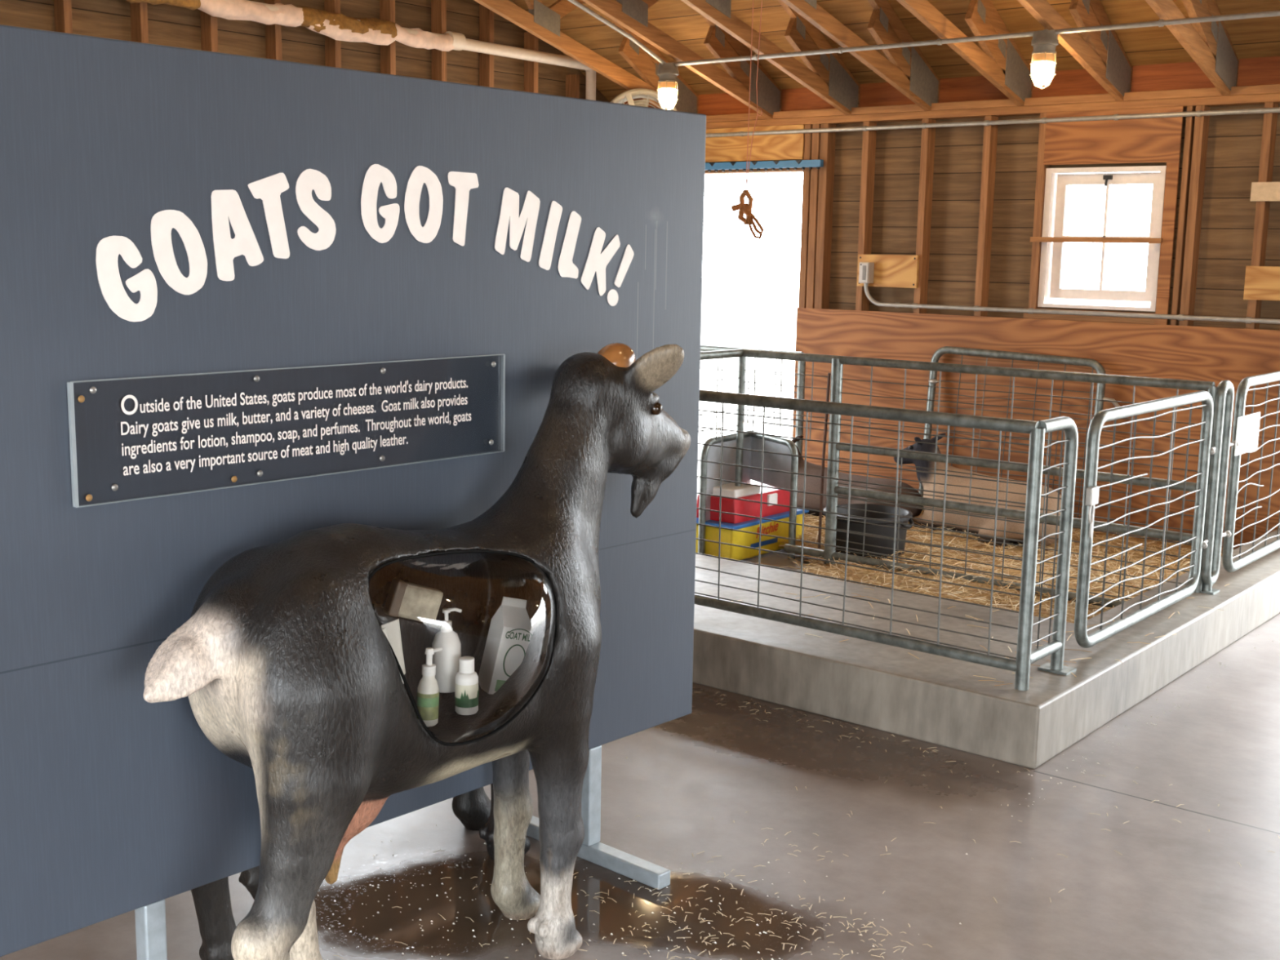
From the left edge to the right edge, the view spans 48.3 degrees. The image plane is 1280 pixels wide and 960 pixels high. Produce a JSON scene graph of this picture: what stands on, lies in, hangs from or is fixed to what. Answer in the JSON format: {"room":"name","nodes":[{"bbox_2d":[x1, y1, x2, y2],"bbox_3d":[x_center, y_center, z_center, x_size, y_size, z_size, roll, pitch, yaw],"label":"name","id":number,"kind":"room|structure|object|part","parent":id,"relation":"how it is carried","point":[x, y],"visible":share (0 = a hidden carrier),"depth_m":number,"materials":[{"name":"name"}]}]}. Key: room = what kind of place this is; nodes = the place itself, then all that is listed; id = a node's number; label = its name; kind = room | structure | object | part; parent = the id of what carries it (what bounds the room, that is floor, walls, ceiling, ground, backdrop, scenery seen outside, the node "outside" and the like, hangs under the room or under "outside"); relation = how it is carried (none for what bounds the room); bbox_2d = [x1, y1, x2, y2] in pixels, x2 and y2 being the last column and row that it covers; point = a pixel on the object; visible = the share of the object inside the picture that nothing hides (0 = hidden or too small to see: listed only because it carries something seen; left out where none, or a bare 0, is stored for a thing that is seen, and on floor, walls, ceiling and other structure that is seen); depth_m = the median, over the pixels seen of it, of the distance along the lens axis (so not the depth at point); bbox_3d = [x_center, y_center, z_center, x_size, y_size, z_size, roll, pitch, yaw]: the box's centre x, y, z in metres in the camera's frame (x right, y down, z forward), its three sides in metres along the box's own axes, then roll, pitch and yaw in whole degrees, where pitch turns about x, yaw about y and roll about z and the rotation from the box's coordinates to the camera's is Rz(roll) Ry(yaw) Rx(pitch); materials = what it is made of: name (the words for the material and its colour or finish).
{"room":"farm building","nodes":[
{"label":"farm building","id":0,"kind":"room"},
{"bbox_2d":[0,0,608,102],"bbox_3d":[-3.634,-2.227,5.619,0.130,5.577,10.920,8,12,38],"label":"wall","id":1,"kind":"structure","parent":0,"point":[164,24],"depth_m":8.06,"materials":[{"name":"brown wood"}]},
{"bbox_2d":[125,0,595,100],"bbox_3d":[-1.879,-1.329,7.703,0.121,2.400,4.933,8,12,38],"label":"insulated pipe","id":2,"kind":"object","parent":1,"relation":"attached to","point":[340,27],"visible":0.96,"depth_m":7.85,"materials":[{"name":"white plastic"}]},
{"bbox_2d":[0,478,1279,959],"bbox_3d":[0.676,1.222,2.609,11.320,0.120,10.980,8,12,38],"label":"floor","id":3,"kind":"structure","parent":0,"point":[1175,890],"depth_m":3.74,"materials":[{"name":"concrete"}]},
{"bbox_2d":[191,876,236,959],"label":"statue","id":4,"kind":"object","parent":3,"relation":"on","point":[212,901],"depth_m":2.97,"materials":[{"name":"black plastic"}]},
{"bbox_2d":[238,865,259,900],"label":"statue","id":5,"kind":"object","parent":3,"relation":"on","point":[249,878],"depth_m":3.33,"materials":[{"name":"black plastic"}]},
{"bbox_2d":[0,24,706,959],"bbox_3d":[-0.671,0.130,2.908,0.495,1.892,2.436,9,12,41],"label":"sign board","id":6,"kind":"object","parent":3,"relation":"on","point":[246,303],"visible":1,"depth_m":2.74,"materials":[{"name":"blue wood"}]},
{"bbox_3d":[-0.944,0.934,2.765,0.042,0.261,0.044,9,12,41],"label":"upright leg","id":7,"kind":"part","parent":6,"relation":"part of","materials":[{"name":"metal"}]},
{"bbox_3d":[-0.129,0.804,3.659,0.042,0.261,0.044,9,12,41],"label":"upright leg","id":8,"kind":"part","parent":6,"relation":"part of","materials":[{"name":"metal"}]},
{"bbox_2d":[143,342,690,959],"bbox_3d":[-0.358,0.414,2.970,0.469,1.361,1.404,9,12,41],"label":"statue","id":9,"kind":"object","parent":3,"relation":"on","point":[284,660],"visible":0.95,"depth_m":2.86,"materials":[{"name":"plastic"}]},
{"bbox_2d":[382,626,390,643],"bbox_3d":[-0.494,0.347,2.746,0.067,0.133,0.038,-4,10,-26],"label":"tube","id":10,"kind":"object","parent":9,"relation":"attached to","point":[384,630],"visible":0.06,"depth_m":2.73,"materials":[{"name":"white plastic"}]},
{"bbox_2d":[381,618,405,684],"bbox_3d":[-0.479,0.338,2.795,0.038,0.132,0.048,2,9,9],"label":"tube","id":11,"kind":"object","parent":9,"relation":"in","point":[393,628],"visible":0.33,"depth_m":2.79,"materials":[{"name":"white plastic"}]},
{"bbox_2d":[383,578,443,623],"bbox_3d":[-0.446,0.240,2.819,0.118,0.096,0.034,-5,11,-33],"label":"soap bar","id":12,"kind":"object","parent":9,"relation":"in","point":[406,600],"visible":1,"depth_m":2.80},
{"bbox_2d":[416,647,442,726],"bbox_3d":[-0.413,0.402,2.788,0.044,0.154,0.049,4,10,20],"label":"spray bottle","id":13,"kind":"object","parent":9,"relation":"on","point":[428,689],"visible":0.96,"depth_m":2.77,"materials":[{"name":"white plastic"}]},
{"bbox_2d":[431,607,462,693],"bbox_3d":[-0.391,0.342,2.892,0.058,0.168,0.061,9,12,41],"label":"shampoo bottle","id":14,"kind":"object","parent":9,"relation":"on","point":[446,660],"visible":0.89,"depth_m":2.87,"materials":[{"name":"white plastic"}]},
{"bbox_2d":[454,656,479,715],"bbox_3d":[-0.346,0.410,2.856,0.047,0.112,0.047,9,12,41],"label":"lotion bottle","id":15,"kind":"object","parent":9,"relation":"on","point":[466,683],"visible":1,"depth_m":2.84,"materials":[{"name":"white plastic"}]},
{"bbox_2d":[478,596,533,694],"bbox_3d":[-0.272,0.348,3.006,0.128,0.214,0.070,-4,10,-28],"label":"milk carton","id":16,"kind":"object","parent":9,"relation":"attached to","point":[511,630],"visible":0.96,"depth_m":2.98,"materials":[{"name":"white cardboard"}]},
{"bbox_2d":[494,680,506,691],"bbox_3d":[-0.274,0.432,2.980,0.059,0.024,0.001,12,3,-29],"label":"print","id":17,"kind":"object","parent":16,"relation":"attached to","point":[500,682],"depth_m":2.97},
{"bbox_2d":[509,628,532,635],"bbox_3d":[-0.247,0.316,2.975,0.053,0.011,0.002,12,3,-29],"label":"print","id":18,"kind":"object","parent":16,"relation":"on","point":[517,628],"depth_m":2.97},
{"bbox_2d":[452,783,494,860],"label":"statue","id":19,"kind":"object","parent":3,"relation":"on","point":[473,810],"depth_m":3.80,"materials":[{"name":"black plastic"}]},
{"bbox_2d":[698,348,746,486],"bbox_3d":[-0.032,-0.037,6.608,0.041,1.065,1.739,8,12,38],"label":"fence","id":20,"kind":"object","parent":3,"relation":"on","point":[717,354],"visible":0.2,"depth_m":7.18,"materials":[{"name":"metal"}]},
{"bbox_3d":[-0.029,-0.542,6.519,0.041,0.040,1.720,8,12,38],"label":"rail","id":21,"kind":"part","parent":20,"relation":"part of","materials":[{"name":"metal"}]},
{"bbox_3d":[0.506,-0.123,7.262,0.036,1.045,0.037,8,12,38],"label":"post","id":22,"kind":"part","parent":20,"relation":"part of","materials":[{"name":"metal"}]},
{"bbox_2d":[697,429,798,559],"bbox_3d":[0.586,0.084,7.251,0.441,0.603,0.514,8,12,38],"label":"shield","id":23,"kind":"object","parent":3,"relation":"on","point":[753,442],"visible":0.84,"depth_m":7.24,"materials":[{"name":"metal"}]},
{"bbox_2d":[697,344,805,478],"bbox_3d":[0.304,-0.381,9.086,1.724,0.965,0.045,8,12,38],"label":"barrier fence","id":24,"kind":"object","parent":3,"relation":"on","point":[800,392],"visible":0.07,"depth_m":8.61,"materials":[{"name":"metal"}]},
{"bbox_3d":[0.313,-0.837,9.012,1.680,0.040,0.041,8,12,38],"label":"rail","id":25,"kind":"part","parent":24,"relation":"part of","materials":[{"name":"metal"}]},
{"bbox_3d":[0.955,-0.275,8.565,0.044,0.945,0.045,8,12,38],"label":"post","id":26,"kind":"part","parent":24,"relation":"part of","materials":[{"name":"metal"}]},
{"bbox_2d":[695,482,808,561],"bbox_3d":[0.497,0.184,7.484,0.476,0.368,0.696,8,12,38],"label":"storage bins","id":27,"kind":"object","parent":3,"relation":"on","point":[749,492],"visible":0.65,"depth_m":7.23,"materials":[{"name":"yellow plastic"}]},
{"bbox_3d":[0.464,0.048,7.302,0.215,0.044,0.230,8,12,38],"label":"lid","id":28,"kind":"part","parent":27,"relation":"part of","materials":[{"name":"white plastic"}]},
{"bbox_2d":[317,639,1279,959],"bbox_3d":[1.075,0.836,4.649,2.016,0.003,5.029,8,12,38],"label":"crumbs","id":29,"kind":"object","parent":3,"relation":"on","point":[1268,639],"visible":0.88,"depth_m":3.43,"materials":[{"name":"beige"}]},
{"bbox_2d":[333,687,1279,959],"bbox_3d":[0.891,0.997,3.626,2.929,0.006,2.185,5,10,24],"label":"straw","id":30,"kind":"object","parent":3,"relation":"on","point":[669,920],"depth_m":3.37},
{"bbox_2d":[743,349,1218,607],"bbox_3d":[1.408,0.001,6.536,2.330,1.064,0.055,8,12,38],"label":"fence","id":31,"kind":"object","parent":3,"relation":"on","point":[837,362],"visible":0.72,"depth_m":6.48,"materials":[{"name":"metal"}]},
{"bbox_3d":[0.935,-0.062,6.916,0.055,1.050,0.055,8,12,38],"label":"post","id":32,"kind":"part","parent":31,"relation":"part of","materials":[{"name":"metal"}]},
{"bbox_3d":[1.509,0.453,6.519,2.010,0.038,0.039,8,12,38],"label":"rail","id":33,"kind":"part","parent":31,"relation":"part of","materials":[{"name":"metal"}]},
{"bbox_3d":[1.409,-0.507,6.460,2.310,0.038,0.039,8,12,38],"label":"rail","id":34,"kind":"part","parent":31,"relation":"part of","materials":[{"name":"metal"}]},
{"bbox_3d":[1.613,0.144,6.387,1.755,0.038,0.039,8,12,38],"label":"rail","id":35,"kind":"part","parent":31,"relation":"part of","materials":[{"name":"metal"}]},
{"bbox_3d":[1.617,-0.066,6.354,1.755,0.038,0.039,8,12,38],"label":"rail","id":36,"kind":"part","parent":31,"relation":"part of","materials":[{"name":"metal"}]},
{"bbox_3d":[2.295,0.141,5.825,0.040,1.045,0.041,8,12,38],"label":"post","id":37,"kind":"part","parent":31,"relation":"part of","materials":[{"name":"metal"}]},
{"bbox_2d":[511,0,1279,101],"bbox_3d":[0.691,-2.775,1.958,11.800,3.254,11.400,8,12,38],"label":"ceiling","id":38,"kind":"structure","parent":0,"point":[1251,37],"depth_m":7.99,"materials":[{"name":"brown wood"}]},
{"bbox_2d":[474,0,698,113],"bbox_3d":[-3.027,-3.294,5.014,0.044,3.197,10.884,8,12,38],"label":"rafter","id":39,"kind":"object","parent":38,"relation":"attached to","point":[541,21],"visible":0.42,"depth_m":8.53,"materials":[{"name":"brown wood"}]},
{"bbox_3d":[-0.549,-2.655,8.216,0.044,0.180,0.220,8,12,38],"label":"gusset plate","id":40,"kind":"part","parent":39,"relation":"part of","materials":[{"name":"metal"}]},
{"bbox_3d":[-0.050,-2.692,8.830,0.044,0.120,0.090,8,12,38],"label":"nail plate","id":41,"kind":"part","parent":39,"relation":"part of","materials":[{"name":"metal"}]},
{"bbox_3d":[0.112,-2.578,9.053,0.044,0.120,0.090,8,12,38],"label":"nail plate","id":42,"kind":"part","parent":39,"relation":"part of","materials":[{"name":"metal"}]},
{"bbox_3d":[0.252,-2.487,9.244,0.044,0.330,0.330,8,12,38],"label":"gusset plate","id":43,"kind":"part","parent":39,"relation":"part of","materials":[{"name":"metal"}]},
{"bbox_2d":[581,0,782,119],"bbox_3d":[-2.520,-3.219,4.607,0.044,3.197,10.884,8,12,38],"label":"rafter","id":44,"kind":"object","parent":38,"relation":"attached to","point":[632,15],"visible":0.91,"depth_m":8.41,"materials":[{"name":"brown wood"}]},
{"bbox_3d":[-0.042,-2.580,7.809,0.044,0.180,0.220,8,12,38],"label":"gusset plate","id":45,"kind":"part","parent":44,"relation":"part of","materials":[{"name":"metal"}]},
{"bbox_3d":[0.456,-2.617,8.424,0.044,0.120,0.090,8,12,38],"label":"nail plate","id":46,"kind":"part","parent":44,"relation":"part of","materials":[{"name":"metal"}]},
{"bbox_3d":[0.618,-2.503,8.646,0.044,0.120,0.090,8,12,38],"label":"nail plate","id":47,"kind":"part","parent":44,"relation":"part of","materials":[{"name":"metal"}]},
{"bbox_3d":[0.758,-2.412,8.837,0.044,0.330,0.330,8,12,38],"label":"gusset plate","id":48,"kind":"part","parent":44,"relation":"part of","materials":[{"name":"metal"}]},
{"bbox_2d":[680,0,859,115],"bbox_3d":[-2.084,-3.155,4.256,0.044,3.197,10.884,8,12,38],"label":"rafter","id":49,"kind":"object","parent":38,"relation":"attached to","point":[827,76],"visible":0.98,"depth_m":8.11,"materials":[{"name":"brown wood"}]},
{"bbox_3d":[0.394,-2.516,7.459,0.044,0.180,0.220,8,12,38],"label":"gusset plate","id":50,"kind":"part","parent":49,"relation":"part of","materials":[{"name":"metal"}]},
{"bbox_3d":[0.892,-2.553,8.073,0.044,0.120,0.090,8,12,38],"label":"nail plate","id":51,"kind":"part","parent":49,"relation":"part of","materials":[{"name":"metal"}]},
{"bbox_3d":[1.054,-2.438,8.296,0.044,0.120,0.090,8,12,38],"label":"nail plate","id":52,"kind":"part","parent":49,"relation":"part of","materials":[{"name":"metal"}]},
{"bbox_3d":[1.194,-2.348,8.487,0.044,0.330,0.330,8,12,38],"label":"gusset plate","id":53,"kind":"part","parent":49,"relation":"part of","materials":[{"name":"metal"}]},
{"bbox_2d":[568,0,1279,66],"bbox_3d":[2.814,-2.090,3.799,9.646,0.954,3.459,8,12,38],"label":"conduit","id":54,"kind":"object","parent":49,"relation":"attached to","point":[1161,23],"visible":0.95,"depth_m":7.10,"materials":[{"name":"metal"}]},
{"bbox_2d":[657,62,679,110],"bbox_3d":[0.160,-2.252,8.200,0.124,0.263,0.124,8,12,38],"label":"lamp","id":55,"kind":"object","parent":54,"relation":"hanging from","point":[668,73],"visible":0.98,"depth_m":8.16,"materials":[{"name":"white glass"}]},
{"bbox_2d":[658,88,676,107],"bbox_3d":[0.159,-2.192,8.210,0.104,0.104,0.104,8,12,38],"label":"bulb","id":56,"kind":"object","parent":55,"relation":"on","point":[667,97],"depth_m":8.17,"materials":[{"name":"white glass"}]},
{"bbox_2d":[1030,30,1058,88],"bbox_3d":[1.918,-1.993,6.788,0.124,0.263,0.124,8,12,38],"label":"lamp","id":57,"kind":"object","parent":54,"relation":"hanging from","point":[1043,63],"visible":1,"depth_m":6.75,"materials":[{"name":"white glass"}]},
{"bbox_2d":[1031,62,1054,84],"bbox_3d":[1.917,-1.932,6.798,0.104,0.104,0.104,8,12,38],"label":"bulb","id":58,"kind":"object","parent":57,"relation":"on","point":[1042,73],"depth_m":6.76,"materials":[{"name":"white glass"}]},
{"bbox_2d":[781,0,939,111],"bbox_3d":[-1.672,-3.094,3.926,0.044,3.197,10.884,8,12,38],"label":"rafter","id":59,"kind":"object","parent":38,"relation":"attached to","point":[907,69],"visible":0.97,"depth_m":7.80,"materials":[{"name":"brown wood"}]},
{"bbox_2d":[731,0,764,239],"bbox_3d":[0.538,-1.805,6.936,0.194,1.250,0.050,8,12,38],"label":"hanging cord","id":60,"kind":"object","parent":59,"relation":"hanging from","point":[743,208],"visible":1,"depth_m":6.99,"materials":[{"name":"brown fabric"}]},
{"bbox_3d":[0.806,-2.455,7.128,0.044,0.180,0.220,8,12,38],"label":"gusset plate","id":61,"kind":"part","parent":59,"relation":"part of","materials":[{"name":"metal"}]},
{"bbox_3d":[1.304,-2.492,7.742,0.044,0.120,0.090,8,12,38],"label":"nail plate","id":62,"kind":"part","parent":59,"relation":"part of","materials":[{"name":"metal"}]},
{"bbox_3d":[1.466,-2.378,7.965,0.044,0.120,0.090,8,12,38],"label":"nail plate","id":63,"kind":"part","parent":59,"relation":"part of","materials":[{"name":"metal"}]},
{"bbox_3d":[1.606,-2.287,8.156,0.044,0.330,0.330,8,12,38],"label":"gusset plate","id":64,"kind":"part","parent":59,"relation":"part of","materials":[{"name":"metal"}]},
{"bbox_2d":[896,0,1032,106],"bbox_3d":[-1.229,-3.028,3.570,0.044,3.197,10.884,8,12,38],"label":"rafter","id":65,"kind":"object","parent":38,"relation":"attached to","point":[1002,63],"visible":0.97,"depth_m":7.47,"materials":[{"name":"brown wood"}]},
{"bbox_3d":[1.747,-2.426,7.386,0.044,0.120,0.090,8,12,38],"label":"nail plate","id":66,"kind":"part","parent":65,"relation":"part of","materials":[{"name":"metal"}]},
{"bbox_3d":[1.909,-2.312,7.609,0.044,0.120,0.090,8,12,38],"label":"nail plate","id":67,"kind":"part","parent":65,"relation":"part of","materials":[{"name":"metal"}]},
{"bbox_3d":[2.049,-2.221,7.800,0.044,0.330,0.330,8,12,38],"label":"gusset plate","id":68,"kind":"part","parent":65,"relation":"part of","materials":[{"name":"metal"}]},
{"bbox_2d":[1017,0,1132,101],"bbox_3d":[-0.799,-2.965,3.224,0.044,3.197,10.884,8,12,38],"label":"rafter","id":69,"kind":"object","parent":38,"relation":"attached to","point":[1101,54],"visible":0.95,"depth_m":7.16,"materials":[{"name":"brown wood"}]},
{"bbox_3d":[2.178,-2.363,7.041,0.044,0.120,0.090,8,12,38],"label":"nail plate","id":70,"kind":"part","parent":69,"relation":"part of","materials":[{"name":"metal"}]},
{"bbox_3d":[2.340,-2.249,7.263,0.044,0.120,0.090,8,12,38],"label":"nail plate","id":71,"kind":"part","parent":69,"relation":"part of","materials":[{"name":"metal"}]},
{"bbox_3d":[2.480,-2.158,7.454,0.044,0.330,0.330,8,12,38],"label":"gusset plate","id":72,"kind":"part","parent":69,"relation":"part of","materials":[{"name":"metal"}]},
{"bbox_2d":[1145,0,1238,96],"bbox_3d":[-0.376,-2.902,2.884,0.044,3.197,10.884,8,12,38],"label":"rafter","id":73,"kind":"object","parent":38,"relation":"attached to","point":[1209,44],"visible":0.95,"depth_m":6.86,"materials":[{"name":"brown wood"}]},
{"bbox_3d":[2.763,-2.186,6.923,0.044,0.120,0.090,8,12,38],"label":"nail plate","id":74,"kind":"part","parent":73,"relation":"part of","materials":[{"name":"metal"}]},
{"bbox_3d":[2.903,-2.096,7.115,0.044,0.330,0.330,8,12,38],"label":"gusset plate","id":75,"kind":"part","parent":73,"relation":"part of","materials":[{"name":"metal"}]},
{"bbox_2d":[608,59,1279,549],"bbox_3d":[4.105,-0.727,6.521,11.320,2.600,0.148,8,12,38],"label":"wall","id":76,"kind":"structure","parent":0,"point":[968,201],"depth_m":8.05,"materials":[{"name":"brown wood"}]},
{"bbox_2d":[610,88,677,111],"bbox_3d":[0.004,-2.192,9.083,0.510,0.514,0.698,1,9,0],"label":"fan","id":77,"kind":"object","parent":76,"relation":"attached to","point":[648,94],"visible":0.16,"depth_m":8.73,"materials":[{"name":"beige wood"}]},
{"bbox_3d":[-0.004,-2.277,8.828,0.128,0.151,0.011,4,10,19],"label":"blade","id":78,"kind":"part","parent":77,"relation":"part of","materials":[{"name":"brown wood"}]},
{"bbox_2d":[704,167,803,174],"bbox_3d":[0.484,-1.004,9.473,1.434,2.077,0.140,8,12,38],"label":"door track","id":79,"kind":"structure","parent":76,"relation":"in","point":[798,169],"depth_m":9.08,"materials":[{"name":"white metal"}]},
{"bbox_3d":[0.437,-2.166,9.254,1.469,0.209,0.011,8,12,38],"label":"door header panel","id":80,"kind":"part","parent":76,"relation":"part of","materials":[{"name":"brown wood"}]},
{"bbox_2d":[705,159,823,171],"bbox_3d":[0.477,-2.016,9.206,1.625,0.056,0.042,8,12,38],"label":"rail","id":81,"kind":"object","parent":76,"relation":"attached to","point":[817,163],"visible":0.63,"depth_m":8.94,"materials":[{"name":"blue metal"}]},
{"bbox_2d":[857,253,919,288],"bbox_3d":[1.476,-1.247,8.523,0.402,0.190,0.024,8,12,38],"label":"board","id":82,"kind":"object","parent":76,"relation":"attached to","point":[890,270],"visible":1,"depth_m":8.49,"materials":[{"name":"brown wood"}]},
{"bbox_2d":[858,262,874,283],"bbox_3d":[1.355,-1.242,8.564,0.070,0.125,0.072,8,12,38],"label":"electrical box","id":83,"kind":"object","parent":82,"relation":"attached to","point":[866,272],"visible":1,"depth_m":8.54,"materials":[{"name":"metal"}]},
{"bbox_2d":[624,56,1279,115],"bbox_3d":[4.154,-1.921,6.356,11.004,0.189,0.020,8,12,38],"label":"beam","id":84,"kind":"structure","parent":76,"relation":"on","point":[1259,70],"depth_m":7.89,"materials":[{"name":"brown wood"}]},
{"bbox_2d":[706,107,1279,137],"bbox_3d":[1.857,-2.017,8.090,5.250,0.030,0.032,8,12,38],"label":"conduit","id":85,"kind":"object","parent":76,"relation":"attached to","point":[1198,113],"visible":0.97,"depth_m":7.91,"materials":[{"name":"metal"}]},
{"bbox_3d":[4.125,-1.799,6.332,11.100,0.043,0.092,8,12,38],"label":"plate","id":86,"kind":"part","parent":76,"relation":"part of","materials":[{"name":"brown wood"}]},
{"bbox_3d":[4.123,-1.756,6.338,11.100,0.041,0.095,8,12,38],"label":"plate","id":87,"kind":"part","parent":76,"relation":"part of","materials":[{"name":"brown wood"}]},
{"bbox_3d":[2.190,-0.321,8.075,3.128,1.175,0.017,8,12,38],"label":"wainscot panel","id":88,"kind":"part","parent":76,"relation":"part of","materials":[{"name":"brown wood"}]},
{"bbox_2d":[863,283,1279,324],"bbox_3d":[2.572,-0.938,7.642,3.138,0.139,0.053,8,12,38],"label":"conduit","id":89,"kind":"object","parent":76,"relation":"attached to","point":[1030,310],"visible":1,"depth_m":7.80,"materials":[{"name":"metal"}]},
{"bbox_2d":[1030,165,1166,311],"bbox_3d":[2.494,-1.310,7.756,0.725,0.758,0.159,8,12,38],"label":"window","id":90,"kind":"structure","parent":76,"relation":"in","point":[1053,238],"depth_m":7.78,"materials":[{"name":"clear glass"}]},
{"bbox_3d":[2.506,-1.825,7.597,0.737,0.279,0.011,8,12,38],"label":"window header panel","id":91,"kind":"part","parent":76,"relation":"part of","materials":[{"name":"brown wood"}]},
{"bbox_3d":[2.757,-1.235,7.477,0.063,0.838,0.011,8,12,38],"label":"window panel","id":92,"kind":"part","parent":76,"relation":"part of","materials":[{"name":"brown wood"}]},
{"bbox_2d":[1243,266,1279,300],"bbox_3d":[3.274,-0.971,7.084,0.525,0.168,0.019,8,12,38],"label":"board","id":93,"kind":"object","parent":76,"relation":"attached to","point":[1261,282],"visible":1,"depth_m":7.19,"materials":[{"name":"brown wood"}]},
{"bbox_2d":[1249,182,1279,201],"bbox_3d":[3.279,-1.418,7.014,0.532,0.093,0.019,8,12,38],"label":"board","id":94,"kind":"object","parent":76,"relation":"attached to","point":[1260,191],"visible":1,"depth_m":7.13,"materials":[{"name":"beige wood"}]},
{"bbox_2d":[692,529,1279,768],"bbox_3d":[1.213,0.419,6.634,2.920,0.200,3.590,8,12,38],"label":"concrete platform","id":95,"kind":"structure","parent":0,"point":[938,700],"depth_m":5.00,"materials":[{"name":"concrete"}]},
{"bbox_2d":[694,389,1044,690],"bbox_3d":[0.187,0.089,5.273,2.694,0.850,0.044,8,12,38],"label":"fence panel","id":96,"kind":"object","parent":95,"relation":"on","point":[1020,665],"visible":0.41,"depth_m":4.72,"materials":[{"name":"metal"}]},
{"bbox_3d":[0.177,0.439,5.332,2.640,0.036,0.037,8,12,38],"label":"rail","id":97,"kind":"part","parent":96,"relation":"part of","materials":[{"name":"metal"}]},
{"bbox_3d":[0.194,-0.311,5.208,2.650,0.040,0.041,8,12,38],"label":"rail","id":98,"kind":"part","parent":96,"relation":"part of","materials":[{"name":"metal"}]},
{"bbox_3d":[1.213,0.250,4.450,0.044,0.830,0.044,8,12,38],"label":"post","id":99,"kind":"part","parent":96,"relation":"part of","materials":[{"name":"metal"}]},
{"bbox_2d":[731,579,1226,685],"bbox_3d":[1.367,0.479,5.618,1.493,0.011,2.018,8,12,38],"label":"straw","id":100,"kind":"object","parent":95,"relation":"on","point":[818,580],"visible":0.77,"depth_m":5.17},
{"bbox_2d":[749,509,1234,623],"bbox_3d":[1.272,0.360,7.180,3.134,0.150,2.625,8,12,38],"label":"bedding","id":101,"kind":"object","parent":95,"relation":"on","point":[1009,602],"visible":0.25,"depth_m":6.85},
{"bbox_2d":[791,435,923,521],"bbox_3d":[1.126,0.004,8.148,1.019,0.453,0.444,7,11,35],"label":"sheep","id":102,"kind":"object","parent":101,"relation":"on","point":[811,501],"visible":0.3,"depth_m":8.04},
{"bbox_2d":[822,503,914,559],"bbox_3d":[1.147,0.287,7.236,0.443,0.266,0.443,-1,9,-10],"label":"tub","id":103,"kind":"object","parent":101,"relation":"on","point":[841,524],"visible":0.62,"depth_m":7.07,"materials":[{"name":"black plastic"}]},
{"bbox_3d":[1.325,0.218,7.080,0.039,0.046,0.116,8,12,38],"label":"handle","id":104,"kind":"part","parent":103,"relation":"part of","materials":[{"name":"plastic"}]},
{"bbox_2d":[893,433,1061,548],"bbox_3d":[1.811,0.052,7.664,0.462,0.535,1.040,-8,13,-44],"label":"goat","id":105,"kind":"object","parent":101,"relation":"on","point":[953,518],"visible":0.49,"depth_m":7.53},
{"bbox_2d":[918,346,1120,518],"bbox_3d":[2.121,-0.217,8.024,1.165,1.008,0.131,8,12,38],"label":"gate","id":106,"kind":"object","parent":101,"relation":"on","point":[932,380],"visible":0.47,"depth_m":8.02,"materials":[{"name":"metal"}]},
{"bbox_2d":[1030,416,1078,675],"bbox_3d":[1.319,0.221,4.577,0.100,0.850,0.295,8,12,38],"label":"fence panel","id":107,"kind":"object","parent":95,"relation":"on","point":[1055,647],"visible":0.94,"depth_m":4.62,"materials":[{"name":"metal"}]},
{"bbox_3d":[1.296,0.555,4.609,0.037,0.036,0.240,8,12,38],"label":"rail","id":108,"kind":"part","parent":107,"relation":"part of","materials":[{"name":"metal"}]},
{"bbox_3d":[1.380,0.625,4.726,0.100,0.008,0.080,8,12,38],"label":"plate","id":109,"kind":"part","parent":107,"relation":"part of","materials":[{"name":"metal"}]},
{"bbox_2d":[1200,380,1234,595],"bbox_3d":[2.355,0.027,5.830,0.080,0.870,0.150,8,12,38],"label":"gate post","id":110,"kind":"object","parent":95,"relation":"on","point":[1224,396],"visible":0.99,"depth_m":5.81,"materials":[{"name":"metal"}]},
{"bbox_2d":[1074,391,1216,648],"bbox_3d":[1.886,0.112,5.252,0.055,0.820,1.341,8,12,38],"label":"gate","id":111,"kind":"object","parent":110,"relation":"attached to","point":[1091,491],"visible":1,"depth_m":5.12,"materials":[{"name":"metal"}]},
{"bbox_3d":[1.500,0.135,4.751,0.011,0.126,0.036,8,12,38],"label":"latch chain","id":112,"kind":"part","parent":111,"relation":"part of","materials":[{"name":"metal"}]},
{"bbox_2d":[1222,371,1279,572],"bbox_3d":[2.871,-0.076,6.445,0.053,0.835,1.512,8,12,38],"label":"gate","id":113,"kind":"object","parent":110,"relation":"attached to","point":[1228,534],"visible":0.94,"depth_m":6.09,"materials":[{"name":"metal"}]},
{"bbox_2d":[1234,411,1260,456],"bbox_3d":[2.548,-0.195,5.991,0.005,0.160,0.300,8,12,38],"label":"card","id":114,"kind":"object","parent":113,"relation":"attached to","point":[1248,425],"visible":1,"depth_m":5.98,"materials":[{"name":"white paper"}]},
{"label":"outside","id":115,"kind":"structure","parent":0,"visible":0},
{"bbox_2d":[697,278,1150,484],"bbox_3d":[6.291,0.622,7.948,120.000,0.160,120.000,8,12,38],"label":"ground","id":116,"kind":"structure","parent":115,"point":[740,313],"depth_m":29.15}
]}

